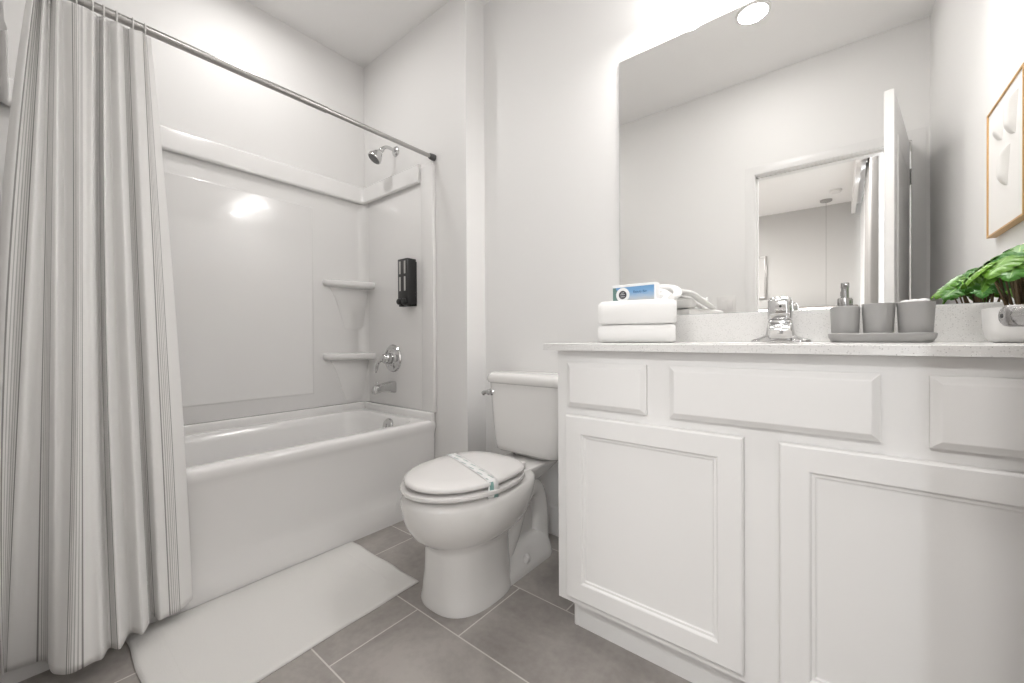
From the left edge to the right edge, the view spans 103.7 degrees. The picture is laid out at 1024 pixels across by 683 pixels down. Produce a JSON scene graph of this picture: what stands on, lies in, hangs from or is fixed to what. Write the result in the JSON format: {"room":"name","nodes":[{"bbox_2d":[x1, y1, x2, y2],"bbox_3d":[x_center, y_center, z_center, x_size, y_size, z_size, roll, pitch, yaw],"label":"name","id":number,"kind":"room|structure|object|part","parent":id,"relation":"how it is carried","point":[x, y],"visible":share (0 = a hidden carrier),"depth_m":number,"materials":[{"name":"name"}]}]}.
{"room":"bathroom","nodes":[
{"label":"bathroom","id":0,"kind":"room"},
{"bbox_2d":[3,0,364,424],"bbox_3d":[-1.522,-0.438,2.058,0.120,2.702,1.619,0,0,39],"label":"wall","id":1,"kind":"structure","parent":0,"point":[198,97],"depth_m":2.13,"materials":[{"name":"white paint"}]},
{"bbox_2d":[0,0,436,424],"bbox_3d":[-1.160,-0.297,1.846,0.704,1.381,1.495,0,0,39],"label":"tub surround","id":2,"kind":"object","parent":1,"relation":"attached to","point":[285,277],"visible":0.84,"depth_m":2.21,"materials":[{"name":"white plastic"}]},
{"bbox_3d":[-1.427,-0.292,2.060,0.018,1.371,1.491,0,0,39],"label":"panel","id":3,"kind":"part","parent":2,"relation":"part of","materials":[{"name":"white plastic"}]},
{"bbox_2d":[322,279,374,329],"bbox_3d":[-1.002,-0.226,2.485,0.122,0.300,0.279,0,0,39],"label":"corner shelf","id":4,"kind":"object","parent":2,"relation":"attached to","point":[347,304],"depth_m":2.52,"materials":[{"name":"white plastic"}]},
{"bbox_2d":[323,352,375,399],"bbox_3d":[-1.000,0.222,2.487,0.122,0.300,0.279,0,0,39],"label":"corner shelf","id":5,"kind":"object","parent":2,"relation":"attached to","point":[346,375],"depth_m":2.52,"materials":[{"name":"white plastic"}]},
{"bbox_2d":[372,381,395,393],"bbox_3d":[-0.761,0.273,2.384,0.060,0.074,0.138,0,0,39],"label":"tub spout","id":6,"kind":"object","parent":2,"relation":"attached to","point":[390,386],"visible":1,"depth_m":2.37,"materials":[{"name":"silver metal"}]},
{"bbox_2d":[374,345,401,372],"bbox_3d":[-0.746,0.104,2.403,0.166,0.169,0.088,0,0,39],"label":"shower valve","id":7,"kind":"object","parent":2,"relation":"attached to","point":[392,358],"visible":1,"depth_m":2.40,"materials":[{"name":"silver metal"}]},
{"bbox_3d":[-0.767,0.129,2.408,0.106,0.119,0.070,0,0,39],"label":"lever","id":8,"kind":"part","parent":7,"relation":"part of","materials":[{"name":"silver metal"}]},
{"bbox_3d":[-0.691,-0.300,2.415,0.692,1.376,0.021,0,0,39],"label":"panel","id":9,"kind":"part","parent":2,"relation":"part of","materials":[{"name":"white plastic"}]},
{"bbox_2d":[396,258,416,306],"bbox_3d":[-0.602,-0.332,2.285,0.094,0.270,0.082,0,0,39],"label":"soap dispenser","id":10,"kind":"object","parent":2,"relation":"attached to","point":[407,267],"visible":1,"depth_m":2.26,"materials":[{"name":"black plastic"}]},
{"bbox_2d":[18,521,691,682],"bbox_3d":[-0.252,0.941,1.292,3.058,0.060,2.006,0,0,39],"label":"floor","id":11,"kind":"structure","parent":0,"point":[530,634],"depth_m":1.20,"materials":[{"name":"tile"}]},
{"bbox_2d":[0,401,435,682],"bbox_3d":[-1.158,0.653,1.851,0.700,0.518,1.491,0,0,39],"label":"bathtub","id":12,"kind":"object","parent":11,"relation":"on","point":[268,494],"visible":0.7,"depth_m":1.73,"materials":[{"name":"white plastic"}]},
{"bbox_3d":[-0.715,0.480,2.302,0.084,0.084,0.024,0,-14,39],"label":"overflow plate","id":13,"kind":"part","parent":12,"relation":"part of","materials":[{"name":"silver metal"}]},
{"bbox_2d":[125,541,418,682],"bbox_3d":[-0.762,0.906,1.374,0.517,0.012,0.755,0,0,39],"label":"bath mat","id":14,"kind":"object","parent":11,"relation":"on","point":[245,634],"visible":0.99,"depth_m":1.30,"materials":[{"name":"white fabric"}]},
{"bbox_2d":[400,370,557,618],"bbox_3d":[-0.077,0.525,1.599,0.426,0.766,0.801,0,0,39],"label":"toilet","id":15,"kind":"object","parent":11,"relation":"on","point":[477,546],"visible":0.96,"depth_m":1.41,"materials":[{"name":"white ceramic"}]},
{"bbox_3d":[-0.181,0.501,1.470,0.384,0.024,0.471,0,0,39],"label":"seat","id":16,"kind":"part","parent":15,"relation":"part of","materials":[{"name":"white plastic"}]},
{"bbox_3d":[-0.178,0.472,1.473,0.361,0.028,0.455,0,0,39],"label":"lid","id":17,"kind":"part","parent":15,"relation":"part of","materials":[{"name":"white plastic"}]},
{"bbox_2d":[446,453,498,498],"bbox_3d":[-0.158,0.488,1.492,0.039,0.065,0.374,-1,0,-31],"label":"band","id":18,"kind":"object","parent":15,"relation":"on","point":[487,476],"visible":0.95,"depth_m":1.40,"materials":[{"name":"white paper"}]},
{"bbox_3d":[-0.112,0.232,1.849,0.054,0.033,0.035,0,0,39],"label":"flush lever","id":19,"kind":"part","parent":15,"relation":"part of","materials":[{"name":"silver metal"}]},
{"bbox_3d":[0.104,0.164,1.822,0.426,0.048,0.222,0,0,39],"label":"tank lid","id":20,"kind":"part","parent":15,"relation":"part of","materials":[{"name":"white ceramic"}]},
{"bbox_3d":[0.105,0.349,1.823,0.402,0.321,0.200,0,0,39],"label":"tank","id":21,"kind":"part","parent":15,"relation":"part of","materials":[{"name":"white ceramic"}]},
{"bbox_2d":[558,350,1023,682],"bbox_3d":[0.722,0.466,1.115,1.076,0.881,0.545,0,0,39],"label":"vanity cabinet","id":22,"kind":"object","parent":11,"relation":"on","point":[724,517],"visible":0.96,"depth_m":0.86,"materials":[{"name":"white paint"}]},
{"bbox_3d":[0.262,0.129,1.146,0.242,0.132,0.020,0,0,39],"label":"drawer","id":23,"kind":"part","parent":22,"relation":"part of","materials":[{"name":"white paint"}]},
{"bbox_3d":[0.351,0.495,1.077,0.473,0.549,0.020,0,0,39],"label":"door","id":24,"kind":"part","parent":22,"relation":"part of","materials":[{"name":"white paint"}]},
{"bbox_2d":[543,302,1023,357],"bbox_3d":[0.703,-0.036,1.117,1.109,0.121,0.557,0,0,39],"label":"countertop","id":25,"kind":"structure","parent":22,"relation":"on","point":[958,327],"depth_m":1.06,"materials":[{"name":"stone"}]},
{"bbox_2d":[598,324,674,342],"bbox_3d":[0.433,-0.026,1.374,0.232,0.058,0.265,0,0,22],"label":"bath towel","id":26,"kind":"object","parent":25,"relation":"on","point":[641,333],"visible":1,"depth_m":1.25,"materials":[{"name":"white fabric"}]},
{"bbox_2d":[598,299,676,324],"bbox_3d":[0.431,-0.093,1.371,0.234,0.077,0.265,0,0,21],"label":"bath towel","id":27,"kind":"object","parent":26,"relation":"on","point":[647,311],"visible":0.85,"depth_m":1.25,"materials":[{"name":"white fabric"}]},
{"bbox_2d":[613,282,659,300],"bbox_3d":[0.403,-0.158,1.316,0.147,0.057,0.036,0,0,41],"label":"soap box","id":28,"kind":"object","parent":27,"relation":"on","point":[650,290],"visible":0.99,"depth_m":1.29,"materials":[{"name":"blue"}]},
{"bbox_2d":[660,284,681,300],"bbox_3d":[0.520,-0.165,1.410,0.167,0.086,0.267,0,0,-10],"label":"washcloth","id":29,"kind":"object","parent":27,"relation":"on","point":[664,288],"visible":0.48,"depth_m":1.40,"materials":[{"name":"white fabric"}]},
{"bbox_2d":[751,296,811,341],"bbox_3d":[0.808,-0.067,1.204,0.153,0.139,0.170,0,0,-3],"label":"faucet","id":30,"kind":"object","parent":25,"relation":"on","point":[780,327],"visible":0.99,"depth_m":1.20,"materials":[{"name":"silver metal"}]},
{"bbox_3d":[0.791,-0.035,1.194,0.080,0.061,0.143,0,0,39],"label":"spout","id":31,"kind":"part","parent":30,"relation":"part of","materials":[{"name":"silver metal"}]},
{"bbox_3d":[0.833,-0.102,1.246,0.063,0.070,0.109,0,0,39],"label":"handle","id":32,"kind":"part","parent":30,"relation":"part of","materials":[{"name":"silver metal"}]},
{"bbox_3d":[0.818,-0.013,1.227,0.154,0.032,0.060,0,0,39],"label":"deck plate","id":33,"kind":"part","parent":30,"relation":"part of","materials":[{"name":"silver metal"}]},
{"bbox_2d":[828,332,937,342],"bbox_3d":[0.980,-0.010,1.075,0.214,0.025,0.096,0,0,39],"label":"tray","id":34,"kind":"object","parent":25,"relation":"on","point":[925,337],"visible":0.98,"depth_m":1.04,"materials":[{"name":"grey ceramic"}]},
{"bbox_2d":[830,282,859,332],"bbox_3d":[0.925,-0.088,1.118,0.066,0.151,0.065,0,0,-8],"label":"lotion bottle","id":35,"kind":"object","parent":34,"relation":"on","point":[845,317],"visible":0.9,"depth_m":1.10,"materials":[{"name":"grey ceramic"}]},
{"bbox_2d":[861,303,895,332],"bbox_3d":[0.979,-0.057,1.075,0.068,0.088,0.068,0,0,39],"label":"tumbler","id":36,"kind":"object","parent":34,"relation":"on","point":[876,317],"visible":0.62,"depth_m":1.05,"materials":[{"name":"grey ceramic"}]},
{"bbox_2d":[896,298,935,332],"bbox_3d":[1.034,-0.061,1.031,0.072,0.096,0.072,0,0,39],"label":"holder","id":37,"kind":"object","parent":34,"relation":"on","point":[914,315],"visible":0.87,"depth_m":1.01,"materials":[{"name":"grey ceramic"}]},
{"bbox_2d":[959,244,1023,342],"bbox_3d":[1.127,-0.106,0.904,0.167,0.218,0.211,0,0,39],"label":"potted plant","id":38,"kind":"object","parent":25,"relation":"on","point":[1003,272],"visible":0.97,"depth_m":0.89,"materials":[{"name":"green plant"}]},
{"bbox_3d":[1.084,-0.117,0.897,0.038,0.113,0.008,0,0,39],"label":"stem","id":39,"kind":"part","parent":38,"relation":"part of","materials":[{"name":"brown plant"}]},
{"bbox_3d":[1.134,-0.036,0.883,0.128,0.078,0.101,0,0,39],"label":"planter","id":40,"kind":"part","parent":38,"relation":"part of","materials":[{"name":"white ceramic"}]},
{"bbox_3d":[1.124,-0.110,0.920,0.006,0.099,0.043,0,0,-26],"label":"stem","id":41,"kind":"part","parent":38,"relation":"part of","materials":[{"name":"brown plant"}]},
{"bbox_3d":[1.112,-0.126,0.912,0.005,0.130,0.027,-1,0,-43],"label":"stem","id":42,"kind":"part","parent":38,"relation":"part of","materials":[{"name":"brown plant"}]},
{"bbox_3d":[1.101,-0.121,0.893,0.025,0.120,0.005,0,0,19],"label":"stem","id":43,"kind":"part","parent":38,"relation":"part of","materials":[{"name":"brown plant"}]},
{"bbox_3d":[1.098,-0.123,0.881,0.025,0.124,0.025,0,0,39],"label":"stem","id":44,"kind":"part","parent":38,"relation":"part of","materials":[{"name":"brown"}]},
{"bbox_3d":[1.091,-0.114,0.870,0.030,0.106,0.007,0,0,-26],"label":"stem","id":45,"kind":"part","parent":38,"relation":"part of","materials":[{"name":"brown plant"}]},
{"bbox_3d":[1.118,-0.129,0.884,0.025,0.136,0.006,0,0,39],"label":"stem","id":46,"kind":"part","parent":38,"relation":"part of","materials":[{"name":"brown plant"}]},
{"bbox_3d":[1.123,-0.130,0.881,0.010,0.138,0.015,0,0,39],"label":"stem","id":47,"kind":"part","parent":38,"relation":"part of","materials":[{"name":"brown plant"}]},
{"bbox_3d":[0.772,0.495,0.736,0.473,0.549,0.020,0,0,39],"label":"door","id":48,"kind":"part","parent":22,"relation":"part of","materials":[{"name":"white paint"}]},
{"bbox_3d":[0.860,0.129,0.661,0.242,0.132,0.020,0,0,39],"label":"drawer","id":49,"kind":"part","parent":22,"relation":"part of","materials":[{"name":"white paint"}]},
{"bbox_2d":[245,0,490,67],"bbox_3d":[-0.267,-1.831,1.276,3.058,0.080,2.006,0,0,39],"label":"ceiling","id":50,"kind":"structure","parent":0,"point":[360,31],"depth_m":2.24,"materials":[{"name":"white paint"}]},
{"bbox_2d":[364,0,485,458],"bbox_3d":[-0.565,-0.446,2.490,1.066,2.702,0.257,0,0,39],"label":"wall","id":51,"kind":"structure","parent":0,"point":[425,92],"depth_m":2.14,"materials":[{"name":"white paint"}]},
{"bbox_2d":[368,145,398,164],"bbox_3d":[-0.762,-1.104,2.367,0.084,0.140,0.175,0,0,39],"label":"sprayer","id":52,"kind":"object","parent":51,"relation":"attached to","point":[375,156],"visible":1,"depth_m":2.33,"materials":[{"name":"silver metal"}]},
{"bbox_3d":[-0.732,-1.136,2.386,0.019,0.046,0.107,0,0,39],"label":"shower arm","id":53,"kind":"part","parent":52,"relation":"part of","materials":[{"name":"silver metal"}]},
{"bbox_2d":[484,0,1000,504],"bbox_3d":[0.667,-0.447,1.581,1.992,2.702,0.120,0,0,39],"label":"wall","id":54,"kind":"structure","parent":0,"point":[552,145],"depth_m":1.89,"materials":[{"name":"white paint"}]},
{"bbox_2d":[547,502,558,536],"bbox_3d":[0.170,0.835,1.910,0.805,0.140,0.014,0,0,39],"label":"baseboard","id":55,"kind":"structure","parent":54,"relation":"attached to","point":[553,509],"depth_m":1.88,"materials":[{"name":"white paint"}]},
{"bbox_2d":[619,0,1023,314],"bbox_3d":[0.876,-0.628,1.327,1.101,1.056,0.004,0,0,39],"label":"wall mirror","id":56,"kind":"object","parent":54,"relation":"attached to","point":[799,150],"visible":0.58,"depth_m":1.25,"materials":[{"name":"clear mirror"}]},
{"bbox_2d":[674,302,1014,341],"bbox_3d":[0.873,-0.049,1.326,1.109,0.100,0.019,0,0,39],"label":"backsplash","id":57,"kind":"structure","parent":54,"relation":"attached to","point":[953,322],"depth_m":1.27,"materials":[{"name":"stone"}]},
{"bbox_3d":[-0.853,-0.433,0.551,2.818,2.702,0.120,0,0,39],"label":"wall","id":58,"kind":"structure","parent":0,"visible":0},
{"bbox_2d":[68,0,435,160],"bbox_3d":[-0.896,-0.999,1.623,0.035,0.035,1.497,0,0,39],"label":"curtain rod","id":59,"kind":"object","parent":58,"relation":"attached to","point":[98,8],"visible":1,"depth_m":1.46,"materials":[{"name":"silver metal"}]},
{"bbox_2d":[0,0,192,674],"bbox_3d":[-1.198,-0.073,1.183,0.200,1.878,0.379,0,0,15],"label":"shower curtain","id":60,"kind":"object","parent":59,"relation":"hanging from","point":[95,535],"visible":1,"depth_m":1.12,"materials":[{"name":"fabric"}]}
]}

